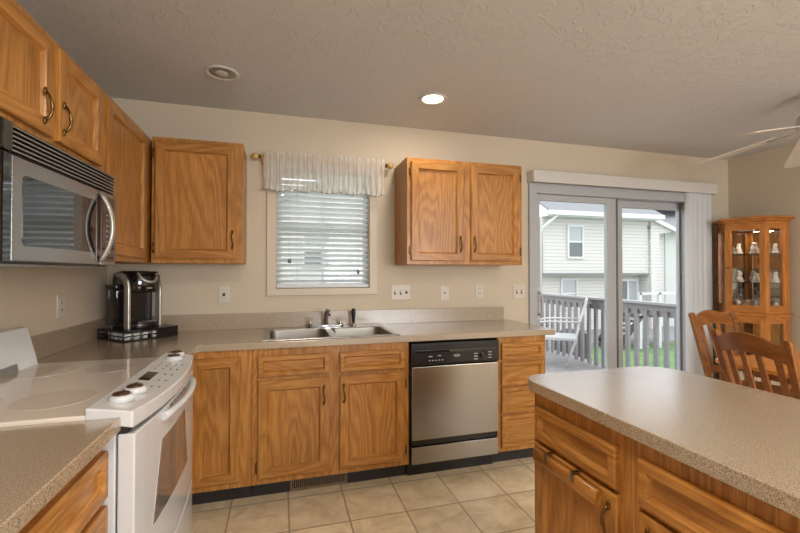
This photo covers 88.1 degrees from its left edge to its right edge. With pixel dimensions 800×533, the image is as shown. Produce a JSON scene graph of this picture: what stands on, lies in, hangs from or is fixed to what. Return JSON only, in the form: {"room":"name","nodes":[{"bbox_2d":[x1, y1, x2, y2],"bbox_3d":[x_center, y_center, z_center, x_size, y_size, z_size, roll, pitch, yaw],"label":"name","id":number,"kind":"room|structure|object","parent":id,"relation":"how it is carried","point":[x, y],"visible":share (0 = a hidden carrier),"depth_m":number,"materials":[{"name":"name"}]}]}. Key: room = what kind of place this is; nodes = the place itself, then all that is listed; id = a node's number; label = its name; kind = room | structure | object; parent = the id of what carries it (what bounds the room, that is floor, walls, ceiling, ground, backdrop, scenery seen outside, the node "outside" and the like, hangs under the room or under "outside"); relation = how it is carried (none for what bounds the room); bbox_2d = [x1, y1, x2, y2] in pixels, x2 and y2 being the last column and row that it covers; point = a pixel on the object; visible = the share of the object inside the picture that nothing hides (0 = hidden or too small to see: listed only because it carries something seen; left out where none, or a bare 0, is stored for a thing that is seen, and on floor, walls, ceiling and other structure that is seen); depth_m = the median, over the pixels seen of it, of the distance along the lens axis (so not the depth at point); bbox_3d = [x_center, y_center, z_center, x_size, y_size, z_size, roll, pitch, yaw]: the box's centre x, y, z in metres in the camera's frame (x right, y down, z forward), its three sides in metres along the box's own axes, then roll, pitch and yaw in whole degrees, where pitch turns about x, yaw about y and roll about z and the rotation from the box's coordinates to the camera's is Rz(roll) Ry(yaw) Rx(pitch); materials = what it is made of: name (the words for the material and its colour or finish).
{"room":"kitchen","nodes":[
{"label":"kitchen","id":0,"kind":"room"},
{"bbox_2d":[0,265,107,336],"bbox_3d":[-1.048,0.079,-0.496,0.120,2.459,6.600,0,-1,-16],"label":"wall","id":1,"kind":"structure","parent":0,"point":[28,296],"depth_m":2.01,"materials":[{"name":"beige paint"}]},
{"bbox_2d":[0,0,102,169],"bbox_3d":[-1.342,-0.602,1.415,0.361,0.392,0.821,0,-1,-16],"label":"upper cabinet","id":2,"kind":"object","parent":1,"relation":"attached to","point":[45,93],"visible":0.88,"depth_m":1.37,"materials":[{"name":"brown wood"}]},
{"bbox_2d":[0,116,116,267],"bbox_3d":[-1.309,-0.201,1.420,0.430,0.405,0.803,0,-1,-16],"label":"microwave","id":3,"kind":"object","parent":2,"relation":"attached to","point":[58,209],"visible":1,"depth_m":1.34,"materials":[{"name":"silver metal"}]},
{"bbox_2d":[56,295,64,317],"bbox_3d":[-1.734,0.203,2.114,0.009,0.116,0.074,0,-1,-16],"label":"wall outlet","id":4,"kind":"object","parent":1,"relation":"attached to","point":[60,312],"visible":1,"depth_m":2.11,"materials":[{"name":"beige plastic"}]},
{"bbox_2d":[102,90,157,263],"bbox_3d":[-1.606,-0.404,2.273,0.331,0.765,0.977,0,-1,-16],"label":"upper cabinet","id":5,"kind":"object","parent":1,"relation":"attached to","point":[126,149],"visible":0.27,"depth_m":2.15,"materials":[{"name":"brown wood"}]},
{"bbox_2d":[192,457,534,532],"bbox_3d":[1.639,1.369,0.262,5.712,0.100,6.840,0,-1,-16],"label":"floor","id":6,"kind":"structure","parent":0,"point":[496,497],"depth_m":2.30,"materials":[{"name":"beige tile"}]},
{"bbox_2d":[17,448,107,532],"bbox_3d":[-0.958,0.885,0.612,0.665,0.877,0.903,0,-1,-16],"label":"base cabinet","id":7,"kind":"object","parent":6,"relation":"on","point":[77,507],"visible":0.27,"depth_m":0.98,"materials":[{"name":"brown wood"}]},
{"bbox_2d":[0,417,120,532],"bbox_3d":[-0.961,0.373,0.609,0.661,0.148,0.923,0,-1,-16],"label":"countertop","id":8,"kind":"structure","parent":7,"relation":"on","point":[37,461],"depth_m":0.89,"materials":[{"name":"laminate"}]},
{"bbox_2d":[0,327,196,532],"bbox_3d":[-1.149,0.793,1.454,0.733,1.082,0.817,0,-1,-16],"label":"electric range","id":9,"kind":"object","parent":6,"relation":"on","point":[150,457],"visible":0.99,"depth_m":1.36,"materials":[{"name":"white metal"}]},
{"bbox_2d":[0,357,158,426],"bbox_3d":[-1.208,0.419,1.442,0.500,0.021,0.813,0,-1,-16],"label":"cooktop","id":10,"kind":"object","parent":9,"relation":"in","point":[33,392],"depth_m":1.39,"materials":[{"name":"beige glass"}]},
{"bbox_2d":[192,350,251,504],"bbox_3d":[-1.083,0.911,2.588,0.331,0.877,0.625,0,-1,-16],"label":"base cabinet","id":11,"kind":"object","parent":6,"relation":"on","point":[222,394],"visible":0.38,"depth_m":2.30,"materials":[{"name":"brown wood"}]},
{"bbox_2d":[252,342,408,496],"bbox_3d":[-0.471,0.914,2.750,0.937,0.875,0.656,0,-1,-16],"label":"base cabinet","id":12,"kind":"object","parent":6,"relation":"on","point":[317,411],"visible":0.89,"depth_m":2.47,"materials":[{"name":"brown wood"}]},
{"bbox_2d":[290,473,346,490],"bbox_3d":[-0.493,1.302,2.520,0.341,0.083,0.009,0,-1,-16],"label":"floor register","id":13,"kind":"object","parent":12,"relation":"attached to","point":[314,482],"visible":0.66,"depth_m":2.52,"materials":[{"name":"brown metal"}]},
{"bbox_2d":[406,338,498,475],"bbox_3d":[0.282,0.918,2.953,0.618,0.872,0.648,0,-1,-16],"label":"dishwasher","id":14,"kind":"object","parent":6,"relation":"on","point":[453,384],"visible":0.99,"depth_m":2.67,"materials":[{"name":"silver metal"}]},
{"bbox_2d":[492,335,544,461],"bbox_3d":[0.756,0.918,3.119,0.379,0.877,0.625,0,-1,-16],"label":"base cabinet","id":15,"kind":"object","parent":6,"relation":"on","point":[521,357],"visible":0.35,"depth_m":2.82,"materials":[{"name":"brown wood"}]},
{"bbox_2d":[534,393,632,532],"bbox_3d":[0.829,0.895,1.406,0.645,0.877,0.448,0,-1,-16],"label":"base cabinet","id":16,"kind":"object","parent":6,"relation":"on","point":[603,455],"visible":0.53,"depth_m":1.30,"materials":[{"name":"brown wood"}]},
{"bbox_2d":[533,447,601,506],"bbox_3d":[0.531,0.668,1.341,0.031,0.058,0.310,0,-1,-16],"label":"towel bar","id":17,"kind":"object","parent":16,"relation":"attached to","point":[581,486],"visible":1,"depth_m":1.30,"materials":[{"name":"brown wood"}]},
{"bbox_2d":[632,439,799,532],"bbox_3d":[1.019,0.887,0.749,0.645,0.877,0.923,0,-1,-16],"label":"base cabinet","id":18,"kind":"object","parent":6,"relation":"on","point":[669,495],"visible":0.45,"depth_m":0.96,"materials":[{"name":"brown wood"}]},
{"bbox_2d":[528,366,799,518],"bbox_3d":[0.991,0.433,0.993,0.685,0.038,1.460,0,-1,-16],"label":"countertop","id":19,"kind":"structure","parent":18,"relation":"on","point":[747,439],"depth_m":1.14,"materials":[{"name":"laminate"}]},
{"bbox_2d":[688,310,793,397],"bbox_3d":[2.615,0.857,3.131,0.458,1.002,0.594,0,-1,-14],"label":"dining chair","id":20,"kind":"object","parent":6,"relation":"on","point":[705,317],"visible":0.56,"depth_m":3.30,"materials":[{"name":"brown wood"}]},
{"bbox_2d":[712,215,794,388],"bbox_3d":[3.194,0.463,3.798,0.321,1.805,0.592,0,-1,-32],"label":"curio cabinet","id":21,"kind":"object","parent":6,"relation":"on","point":[771,323],"visible":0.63,"depth_m":3.74,"materials":[{"name":"brown wood"}]},
{"bbox_2d":[735,244,742,253],"bbox_3d":[3.147,-0.164,3.835,0.060,0.098,0.060,0,-1,11],"label":"figurine","id":22,"kind":"object","parent":21,"relation":"on","point":[738,248],"visible":1,"depth_m":3.82,"materials":[{"name":"white ceramic"}]},
{"bbox_2d":[735,270,743,281],"bbox_3d":[3.140,0.091,3.824,0.074,0.109,0.065,0,-1,-33],"label":"figurine","id":23,"kind":"object","parent":21,"relation":"on","point":[738,278],"visible":1,"depth_m":3.81,"materials":[{"name":"white ceramic"}]},
{"bbox_2d":[742,299,753,305],"bbox_3d":[3.193,0.350,3.793,0.085,0.100,0.085,0,-1,-33],"label":"figurine","id":24,"kind":"object","parent":21,"relation":"on","point":[747,301],"visible":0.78,"depth_m":3.77,"materials":[{"name":"beige ceramic"}]},
{"bbox_2d":[722,253,778,255],"bbox_3d":[3.211,-0.113,3.813,0.230,0.006,0.465,0,-1,-32],"label":"shelf","id":25,"kind":"object","parent":21,"relation":"attached to","point":[723,254],"depth_m":3.79,"materials":[{"name":"clear glass"}]},
{"bbox_2d":[721,229,780,305],"bbox_3d":[3.312,0.016,3.878,0.004,0.770,0.500,0,-1,-32],"label":"glass door","id":26,"kind":"structure","parent":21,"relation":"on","point":[749,265],"depth_m":3.90,"materials":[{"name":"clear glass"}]},
{"bbox_2d":[749,242,758,253],"bbox_3d":[3.208,-0.167,3.738,0.104,0.101,0.051,0,-1,-33],"label":"figurine","id":27,"kind":"object","parent":21,"relation":"on","point":[754,249],"visible":0.94,"depth_m":3.72,"materials":[{"name":"white ceramic"}]},
{"bbox_2d":[752,273,759,281],"bbox_3d":[3.214,0.099,3.726,0.090,0.088,0.044,0,-1,-33],"label":"figurine","id":28,"kind":"object","parent":21,"relation":"on","point":[756,278],"visible":0.94,"depth_m":3.71,"materials":[{"name":"white ceramic"}]},
{"bbox_2d":[754,300,759,305],"bbox_3d":[3.203,0.350,3.702,0.068,0.100,0.059,0,-1,-33],"label":"figurine","id":29,"kind":"object","parent":21,"relation":"on","point":[757,302],"visible":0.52,"depth_m":3.69,"materials":[{"name":"white ceramic"}]},
{"bbox_2d":[772,272,779,282],"bbox_3d":[3.334,0.093,3.667,0.060,0.098,0.060,0,-1,11],"label":"figurine","id":30,"kind":"object","parent":21,"relation":"on","point":[775,279],"visible":1,"depth_m":3.65,"materials":[{"name":"white ceramic"}]},
{"bbox_2d":[772,243,779,252],"bbox_3d":[3.334,-0.162,3.670,0.054,0.088,0.054,0,-1,11],"label":"figurine","id":31,"kind":"object","parent":21,"relation":"on","point":[775,249],"visible":1,"depth_m":3.66,"materials":[{"name":"white ceramic"}]},
{"bbox_2d":[710,329,799,399],"bbox_3d":[2.079,0.845,2.178,0.594,1.002,0.458,0,-1,-4],"label":"dining chair","id":32,"kind":"object","parent":6,"relation":"on","point":[743,342],"visible":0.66,"depth_m":2.12,"materials":[{"name":"brown wood"}]},
{"bbox_2d":[715,351,799,384],"bbox_3d":[2.768,0.971,2.446,1.250,0.747,0.920,0,-1,-16],"label":"dining table","id":33,"kind":"object","parent":6,"relation":"on","point":[770,366],"visible":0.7,"depth_m":2.55,"materials":[{"name":"brown wood"}]},
{"bbox_3d":[-1.392,0.903,1.992,0.596,0.877,0.353,0,-1,-16],"label":"base cabinet","id":34,"kind":"object","parent":6,"relation":"on","visible":0},
{"bbox_2d":[30,306,554,362],"bbox_3d":[-0.362,0.400,2.621,2.931,0.148,0.982,0,-1,-16],"label":"countertop","id":35,"kind":"structure","parent":34,"relation":"on","point":[197,333],"depth_m":2.74,"materials":[{"name":"laminate"}]},
{"bbox_2d":[98,324,177,342],"bbox_3d":[-1.606,0.404,2.542,0.277,0.062,0.327,0,-1,29],"label":"drawer","id":36,"kind":"object","parent":35,"relation":"on","point":[170,330],"visible":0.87,"depth_m":2.47,"materials":[{"name":"black plastic"}]},
{"bbox_2d":[122,333,131,340],"bbox_3d":[-1.574,0.407,2.383,0.047,0.040,0.047,0,-1,-16],"label":"capsule","id":37,"kind":"object","parent":36,"relation":"in","point":[125,334],"visible":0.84,"depth_m":2.37,"materials":[{"name":"white plastic"}]},
{"bbox_2d":[105,271,161,329],"bbox_3d":[-1.616,0.200,2.531,0.267,0.345,0.232,0,-1,29],"label":"coffee maker","id":38,"kind":"object","parent":36,"relation":"on","point":[132,290],"visible":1,"depth_m":2.49,"materials":[{"name":"black plastic"}]},
{"bbox_2d":[132,332,140,339],"bbox_3d":[-1.550,0.407,2.426,0.047,0.040,0.047,0,-1,-16],"label":"capsule","id":39,"kind":"object","parent":36,"relation":"in","point":[133,333],"visible":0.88,"depth_m":2.41,"materials":[{"name":"white plastic"}]},
{"bbox_2d":[141,331,148,337],"bbox_3d":[-1.526,0.408,2.470,0.047,0.040,0.047,0,-1,-16],"label":"capsule","id":40,"kind":"object","parent":36,"relation":"in","point":[142,332],"visible":0.91,"depth_m":2.46,"materials":[{"name":"white plastic"}]},
{"bbox_2d":[261,324,399,341],"bbox_3d":[-0.474,0.520,2.759,0.834,0.179,0.563,0,-1,-16],"label":"sink","id":41,"kind":"object","parent":35,"relation":"in","point":[361,330],"visible":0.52,"depth_m":2.87,"materials":[{"name":"silver metal"}]},
{"bbox_2d":[308,308,342,326],"bbox_3d":[-0.518,0.365,2.921,0.261,0.136,0.192,0,-1,-16],"label":"faucet","id":42,"kind":"object","parent":41,"relation":"on","point":[327,313],"visible":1,"depth_m":2.97,"materials":[{"name":"silver metal"}]},
{"bbox_2d":[351,308,355,325],"bbox_3d":[-0.343,0.371,3.045,0.040,0.127,0.039,0,-1,-16],"label":"sprayer","id":43,"kind":"object","parent":41,"relation":"on","point":[353,311],"visible":1,"depth_m":3.03,"materials":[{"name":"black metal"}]},
{"bbox_2d":[15,0,799,159],"bbox_3d":[1.639,-1.190,0.296,5.712,0.100,6.840,0,-1,-16],"label":"ceiling","id":44,"kind":"structure","parent":0,"point":[675,77],"depth_m":2.23,"materials":[{"name":"grey paint"}]},
{"bbox_2d":[204,65,238,81],"bbox_3d":[-1.023,-1.108,2.373,0.188,0.018,0.188,0,-1,-16],"label":"recessed light","id":45,"kind":"object","parent":44,"relation":"in","point":[218,72],"visible":1,"depth_m":2.36,"materials":[{"name":"grey metal"}]},
{"bbox_2d":[419,93,446,105],"bbox_3d":[0.217,-1.103,2.731,0.188,0.010,0.188,0,-1,-16],"label":"recessed light","id":46,"kind":"object","parent":44,"relation":"in","point":[430,99],"visible":1,"depth_m":2.73,"materials":[{"name":"grey glass"}]},
{"bbox_2d":[693,115,799,167],"bbox_3d":[2.596,-0.936,2.603,1.232,0.346,1.269,0,-1,-16],"label":"ceiling fan","id":47,"kind":"object","parent":44,"relation":"hanging from","point":[793,160],"visible":1,"depth_m":2.91,"materials":[{"name":"white painted wood"},{"name":"frosted glass"},{"name":"painted metal"}]},
{"bbox_2d":[107,98,727,378],"bbox_3d":[0.704,0.132,3.517,5.712,2.459,0.140,0,-1,-16],"label":"wall","id":48,"kind":"structure","parent":0,"point":[187,289],"depth_m":3.21,"materials":[{"name":"beige paint"}]},
{"bbox_2d":[151,136,246,263],"bbox_3d":[-1.282,-0.399,2.681,0.515,0.765,0.372,0,-1,-16],"label":"upper cabinet","id":49,"kind":"object","parent":48,"relation":"attached to","point":[199,187],"visible":1,"depth_m":2.54,"materials":[{"name":"brown wood"}]},
{"bbox_2d":[218,286,229,302],"bbox_3d":[-1.227,0.196,2.880,0.074,0.116,0.010,0,-1,-16],"label":"wall outlet","id":50,"kind":"object","parent":48,"relation":"attached to","point":[223,291],"visible":1,"depth_m":2.88,"materials":[{"name":"beige plastic"}]},
{"bbox_2d":[221,290,226,299],"bbox_3d":[-1.227,0.196,2.878,0.034,0.068,0.004,0,-1,-16],"label":"receptacle","id":51,"kind":"object","parent":50,"relation":"attached to","point":[223,292],"depth_m":2.88,"materials":[{"name":"beige plastic"}]},
{"bbox_2d":[267,189,377,295],"bbox_3d":[-0.582,-0.275,3.138,0.813,0.977,0.144,0,-1,-16],"label":"window","id":52,"kind":"structure","parent":48,"relation":"in","point":[272,215],"depth_m":3.07,"materials":[{"name":"beige plastic"}]},
{"bbox_2d":[277,190,368,287],"bbox_3d":[-0.574,-0.271,3.113,0.678,0.856,0.067,0,-1,-16],"label":"window blind","id":53,"kind":"object","parent":52,"relation":"attached to","point":[323,199],"visible":0.74,"depth_m":3.11,"materials":[{"name":"grey plastic"}]},
{"bbox_2d":[252,153,392,169],"bbox_3d":[-0.550,-0.744,3.045,1.018,0.099,0.093,0,-1,-16],"label":"curtain rod","id":54,"kind":"object","parent":48,"relation":"attached to","point":[255,156],"visible":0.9,"depth_m":2.90,"materials":[{"name":"brown wood"}]},
{"bbox_2d":[263,150,384,196],"bbox_3d":[-0.534,-0.671,3.005,0.881,0.296,0.032,0,-1,-16],"label":"window valance","id":55,"kind":"object","parent":54,"relation":"hanging from","point":[305,173],"visible":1,"depth_m":3.00,"materials":[{"name":"white fabric"}]},
{"bbox_2d":[391,285,409,299],"bbox_3d":[0.006,0.204,3.234,0.155,0.116,0.014,0,-1,-16],"label":"light switch","id":56,"kind":"object","parent":48,"relation":"attached to","point":[398,292],"visible":1,"depth_m":3.23,"materials":[{"name":"beige plastic"}]},
{"bbox_2d":[440,286,448,299],"bbox_3d":[0.361,0.213,3.339,0.074,0.116,0.009,0,-1,-16],"label":"wall outlet","id":57,"kind":"object","parent":48,"relation":"attached to","point":[444,290],"visible":1,"depth_m":3.34,"materials":[{"name":"beige plastic"}]},
{"bbox_2d":[395,157,521,265],"bbox_3d":[0.455,-0.392,3.182,0.927,0.765,0.372,0,-1,-16],"label":"upper cabinet","id":58,"kind":"object","parent":48,"relation":"attached to","point":[448,212],"visible":1,"depth_m":3.04,"materials":[{"name":"brown wood"}]},
{"bbox_2d":[475,284,482,297],"bbox_3d":[0.658,0.202,3.425,0.074,0.116,0.009,0,-1,-16],"label":"wall outlet","id":59,"kind":"object","parent":48,"relation":"attached to","point":[478,287],"visible":1,"depth_m":3.42,"materials":[{"name":"beige plastic"}]},
{"bbox_2d":[513,285,524,298],"bbox_3d":[1.018,0.216,3.526,0.116,0.116,0.014,0,-1,-16],"label":"light switch","id":60,"kind":"object","parent":48,"relation":"attached to","point":[518,290],"visible":1,"depth_m":3.52,"materials":[{"name":"beige plastic"}]},
{"bbox_2d":[528,182,685,371],"bbox_3d":[1.995,0.321,3.853,1.870,2.090,0.205,0,-1,-16],"label":"door","id":61,"kind":"structure","parent":48,"relation":"in","point":[614,200],"depth_m":3.83,"materials":[{"name":"grey plastic"}]},
{"bbox_2d":[527,170,716,376],"bbox_3d":[2.104,0.261,3.796,2.070,2.148,0.096,0,-1,-16],"label":"vertical blind","id":62,"kind":"object","parent":48,"relation":"attached to","point":[697,196],"visible":0.77,"depth_m":3.99,"materials":[{"name":"grey"}]},
{"bbox_2d":[728,143,799,350],"bbox_3d":[4.325,0.100,1.054,0.120,2.459,6.600,0,-1,-16],"label":"wall","id":63,"kind":"structure","parent":0,"point":[759,184],"depth_m":3.84,"materials":[{"name":"beige paint"}]},
{"label":"outside","id":64,"kind":"structure","parent":0,"visible":0},
{"bbox_2d":[591,342,674,368],"bbox_3d":[4.062,3.391,36.066,70.000,0.200,59.100,0,-1,-16],"label":"ground","id":65,"kind":"structure","parent":64,"point":[661,350],"depth_m":13.92,"materials":[{"name":"green plant"}]},
{"bbox_2d":[281,195,361,282],"bbox_3d":[-1.805,-0.862,21.469,13.600,7.920,8.800,0,-1,-16],"label":"house","id":66,"kind":"structure","parent":65,"relation":"on","point":[286,195],"depth_m":16.89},
{"bbox_2d":[555,329,586,358],"bbox_3d":[5.064,2.416,12.141,0.850,1.120,0.550,0,-1,-16],"label":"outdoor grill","id":67,"kind":"object","parent":65,"relation":"on","point":[585,334],"visible":0.12,"depth_m":11.94,"materials":[{"name":"grey metal"}]},
{"bbox_2d":[545,347,604,373],"bbox_3d":[1.373,2.171,5.769,3.420,1.440,3.828,0,-1,-16],"label":"deck","id":68,"kind":"object","parent":65,"relation":"on","point":[554,363],"visible":0.05,"depth_m":6.14,"materials":[{"name":"grey paint"}]},
{"bbox_2d":[540,298,587,368],"bbox_3d":[2.377,0.961,6.148,0.766,0.987,0.540,0,-1,24],"label":"patio chair","id":69,"kind":"object","parent":68,"relation":"on","point":[573,337],"visible":0.68,"depth_m":5.93,"materials":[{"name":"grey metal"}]},
{"bbox_2d":[540,293,676,369],"bbox_3d":[2.915,0.958,6.174,0.130,0.997,3.680,0,-1,-16],"label":"deck railing","id":70,"kind":"object","parent":68,"relation":"on","point":[665,310],"visible":0.41,"depth_m":5.93,"materials":[{"name":"grey wood"}]},
{"bbox_2d":[540,201,675,330],"bbox_3d":[11.120,-2.371,23.788,12.290,11.000,8.750,0,-1,-16],"label":"house","id":71,"kind":"structure","parent":65,"relation":"on","point":[571,234],"depth_m":19.61,"materials":[{"name":"white plastic"}]},
{"bbox_2d":[545,326,673,348],"bbox_3d":[11.184,3.041,18.609,18.000,0.040,3.600,0,-1,-16],"label":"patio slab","id":72,"kind":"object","parent":65,"relation":"on","point":[671,328],"depth_m":18.04,"materials":[{"name":"grey concrete"}]},
{"bbox_2d":[593,292,675,348],"bbox_3d":[8.880,1.996,15.964,3.100,2.060,1.630,0,-1,-16],"label":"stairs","id":73,"kind":"structure","parent":65,"relation":"on","point":[640,294],"depth_m":15.23,"materials":[{"name":"grey painted wood"}]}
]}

